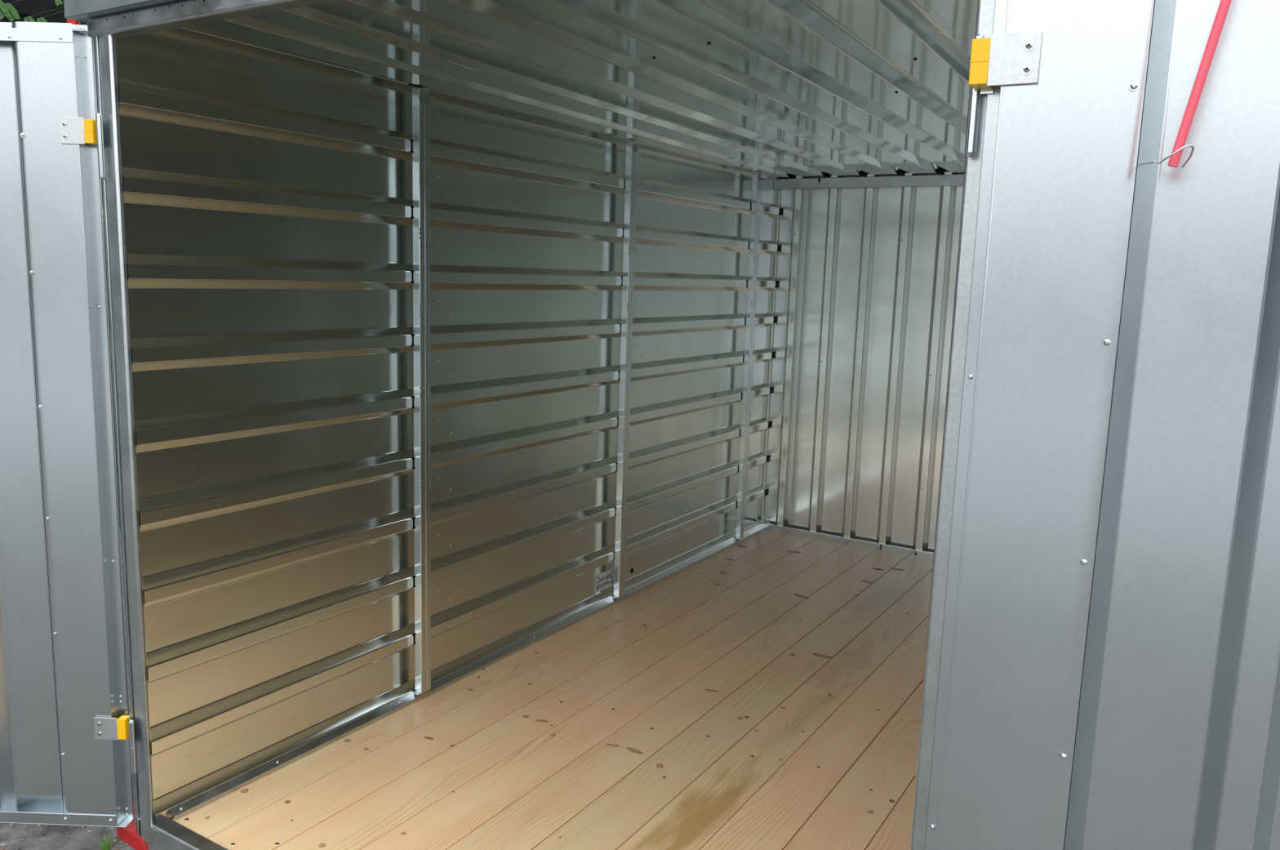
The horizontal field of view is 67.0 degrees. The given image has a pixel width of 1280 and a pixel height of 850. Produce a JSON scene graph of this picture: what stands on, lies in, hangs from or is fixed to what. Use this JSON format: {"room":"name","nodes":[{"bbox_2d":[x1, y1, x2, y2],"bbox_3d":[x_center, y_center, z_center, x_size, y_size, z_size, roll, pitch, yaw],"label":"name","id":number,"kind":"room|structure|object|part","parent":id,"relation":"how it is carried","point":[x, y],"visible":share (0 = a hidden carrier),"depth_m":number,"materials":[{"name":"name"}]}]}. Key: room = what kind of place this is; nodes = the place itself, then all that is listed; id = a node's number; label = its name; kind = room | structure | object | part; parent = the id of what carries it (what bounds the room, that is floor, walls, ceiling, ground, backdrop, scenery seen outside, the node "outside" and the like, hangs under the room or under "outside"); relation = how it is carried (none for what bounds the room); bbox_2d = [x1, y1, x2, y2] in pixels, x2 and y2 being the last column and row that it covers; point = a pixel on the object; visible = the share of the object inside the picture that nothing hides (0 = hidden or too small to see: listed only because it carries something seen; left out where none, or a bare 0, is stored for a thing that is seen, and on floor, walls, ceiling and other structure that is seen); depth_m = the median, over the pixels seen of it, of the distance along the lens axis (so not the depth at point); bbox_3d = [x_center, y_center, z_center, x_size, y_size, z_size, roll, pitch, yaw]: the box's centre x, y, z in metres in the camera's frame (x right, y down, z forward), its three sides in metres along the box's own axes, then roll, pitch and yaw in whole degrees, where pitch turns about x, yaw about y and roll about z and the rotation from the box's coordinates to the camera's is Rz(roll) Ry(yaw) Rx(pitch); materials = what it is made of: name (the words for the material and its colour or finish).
{"room":"cargo space","nodes":[
{"label":"cargo space","id":0,"kind":"room"},
{"bbox_2d":[115,25,781,823],"bbox_3d":[-0.230,-0.162,3.944,0.066,2.200,3.796,7,10,31],"label":"wall","id":1,"kind":"structure","parent":0,"point":[268,190],"depth_m":3.00,"materials":[{"name":"metal"}]},
{"bbox_2d":[0,21,137,827],"bbox_3d":[-1.772,0.047,2.366,1.035,1.993,0.071,2,9,0],"label":"door","id":2,"kind":"structure","parent":1,"relation":"in","point":[68,753],"depth_m":2.38,"materials":[{"name":"metal"}]},
{"bbox_2d":[63,0,184,22],"bbox_3d":[0.624,-1.151,3.280,2.163,0.230,3.888,7,10,31],"label":"trim","id":3,"kind":"structure","parent":1,"relation":"attached to","point":[82,11],"depth_m":2.15,"materials":[{"name":"metal"}]},
{"bbox_2d":[66,18,79,24],"bbox_3d":[-1.334,-0.963,2.327,0.140,0.110,0.016,7,10,31],"label":"lifting lug","id":4,"kind":"object","parent":3,"relation":"attached to","point":[68,20],"visible":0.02,"depth_m":2.34,"materials":[{"name":"red paint"}]},
{"bbox_2d":[412,87,431,694],"bbox_3d":[-0.705,-0.065,3.124,0.033,1.961,0.061,7,10,31],"label":"wall post","id":5,"kind":"object","parent":1,"relation":"attached to","point":[420,96],"visible":1,"depth_m":3.10,"materials":[{"name":"metal"}]},
{"bbox_2d":[87,0,995,849],"bbox_3d":[-0.400,0.237,1.866,2.085,2.160,0.067,7,10,31],"label":"trim","id":6,"kind":"structure","parent":1,"relation":"attached to","point":[167,833],"depth_m":2.20,"materials":[{"name":"metal"}]},
{"bbox_3d":[-0.434,1.215,2.023,2.035,0.178,0.048,7,10,31],"label":"sill","id":7,"kind":"part","parent":6,"relation":"part of","materials":[{"name":"metal"}]},
{"bbox_2d":[595,568,613,592],"bbox_3d":[-0.156,0.689,4.282,0.001,0.080,0.138,7,10,31],"label":"sticker","id":8,"kind":"object","parent":1,"relation":"attached to","point":[604,580],"visible":1,"depth_m":4.28,"materials":[{"name":"white paper"}]},
{"bbox_2d":[612,140,638,598],"bbox_3d":[-0.063,-0.205,4.151,0.033,1.961,0.061,7,10,31],"label":"wall post","id":9,"kind":"object","parent":1,"relation":"attached to","point":[632,148],"visible":1,"depth_m":4.13,"materials":[{"name":"metal"}]},
{"bbox_2d":[734,172,761,539],"bbox_3d":[0.580,-0.345,5.180,0.033,1.961,0.061,7,10,31],"label":"wall post","id":10,"kind":"object","parent":1,"relation":"attached to","point":[757,176],"visible":1,"depth_m":5.16,"materials":[{"name":"metal"}]},
{"bbox_2d":[744,177,773,525],"bbox_3d":[0.662,-0.363,5.407,0.002,1.978,0.155,7,10,31],"label":"trim","id":11,"kind":"structure","parent":1,"relation":"attached to","point":[766,185],"depth_m":5.39,"materials":[{"name":"metal"}]},
{"bbox_2d":[924,0,1279,849],"bbox_3d":[0.817,0.333,1.060,1.004,1.993,0.094,7,10,28],"label":"door","id":12,"kind":"structure","parent":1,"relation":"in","point":[1109,671],"depth_m":1.17,"materials":[{"name":"metal"}]},
{"bbox_3d":[0.489,0.292,1.250,0.156,1.983,0.006,7,10,28],"label":"panel","id":13,"kind":"part","parent":12,"relation":"part of","materials":[{"name":"silver metal"}]},
{"bbox_2d":[1167,0,1231,167],"bbox_3d":[0.630,-0.491,1.014,0.092,0.427,0.010,7,10,28],"label":"tube","id":14,"kind":"object","parent":12,"relation":"hanging from","point":[1224,6],"visible":1,"depth_m":1.04,"materials":[{"name":"plastic"}]},
{"bbox_2d":[171,529,933,849],"bbox_3d":[0.540,0.943,3.589,1.883,0.054,3.697,7,10,31],"label":"floor","id":15,"kind":"structure","parent":0,"point":[765,692],"depth_m":3.05,"materials":[{"name":"brown wood"}]},
{"bbox_2d":[192,0,977,178],"bbox_3d":[0.610,-1.078,3.301,2.339,0.066,3.805,7,10,31],"label":"ceiling","id":16,"kind":"structure","parent":0,"point":[780,89],"depth_m":2.56,"materials":[{"name":"silver metal"}]},
{"bbox_2d":[757,168,963,552],"bbox_3d":[1.555,-0.272,5.009,2.013,2.200,0.051,7,10,31],"label":"wall","id":17,"kind":"structure","parent":0,"point":[861,303],"depth_m":5.23,"materials":[{"name":"metal"}]},
{"bbox_2d":[759,173,964,559],"bbox_3d":[1.549,-0.256,5.000,1.955,2.026,0.059,7,10,31],"label":"wall frame rails","id":18,"kind":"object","parent":17,"relation":"attached to","point":[950,180],"depth_m":5.16,"materials":[{"name":"metal"}]},
{"bbox_3d":[1.508,0.709,5.133,1.955,0.078,0.013,7,10,31],"label":"rail","id":19,"kind":"part","parent":18,"relation":"part of","materials":[{"name":"metal"}]},
{"bbox_3d":[1.580,-1.227,4.849,1.955,0.056,0.058,7,10,31],"label":"rail","id":20,"kind":"part","parent":18,"relation":"part of","materials":[{"name":"metal"}]},
{"label":"outside","id":21,"kind":"structure","parent":0,"visible":0},
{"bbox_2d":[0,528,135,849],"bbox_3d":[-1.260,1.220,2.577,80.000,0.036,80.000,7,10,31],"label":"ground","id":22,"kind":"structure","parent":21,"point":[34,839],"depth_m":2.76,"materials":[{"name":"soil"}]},
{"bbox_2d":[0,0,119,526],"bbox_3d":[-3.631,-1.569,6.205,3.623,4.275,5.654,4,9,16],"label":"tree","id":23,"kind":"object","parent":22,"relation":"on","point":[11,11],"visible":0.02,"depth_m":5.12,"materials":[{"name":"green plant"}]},
{"bbox_2d":[0,790,134,849],"bbox_3d":[-1.874,1.147,2.891,1.627,0.035,1.913,7,10,31],"label":"gravel","id":24,"kind":"object","parent":22,"relation":"on","point":[2,844],"visible":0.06,"depth_m":2.72,"materials":[{"name":"grey gravel"}]},
{"bbox_2d":[93,831,115,849],"bbox_3d":[-1.488,1.165,2.698,0.055,0.059,0.064,7,10,31],"label":"grass tuft","id":25,"kind":"object","parent":22,"relation":"on","point":[105,845],"visible":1,"depth_m":2.69,"materials":[{"name":"green plant"}]},
{"bbox_2d":[116,817,147,849],"bbox_3d":[-1.292,1.131,2.608,0.130,0.150,0.162,7,10,31],"label":"container foot","id":26,"kind":"object","parent":22,"relation":"on","point":[128,834],"visible":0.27,"depth_m":2.54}
]}

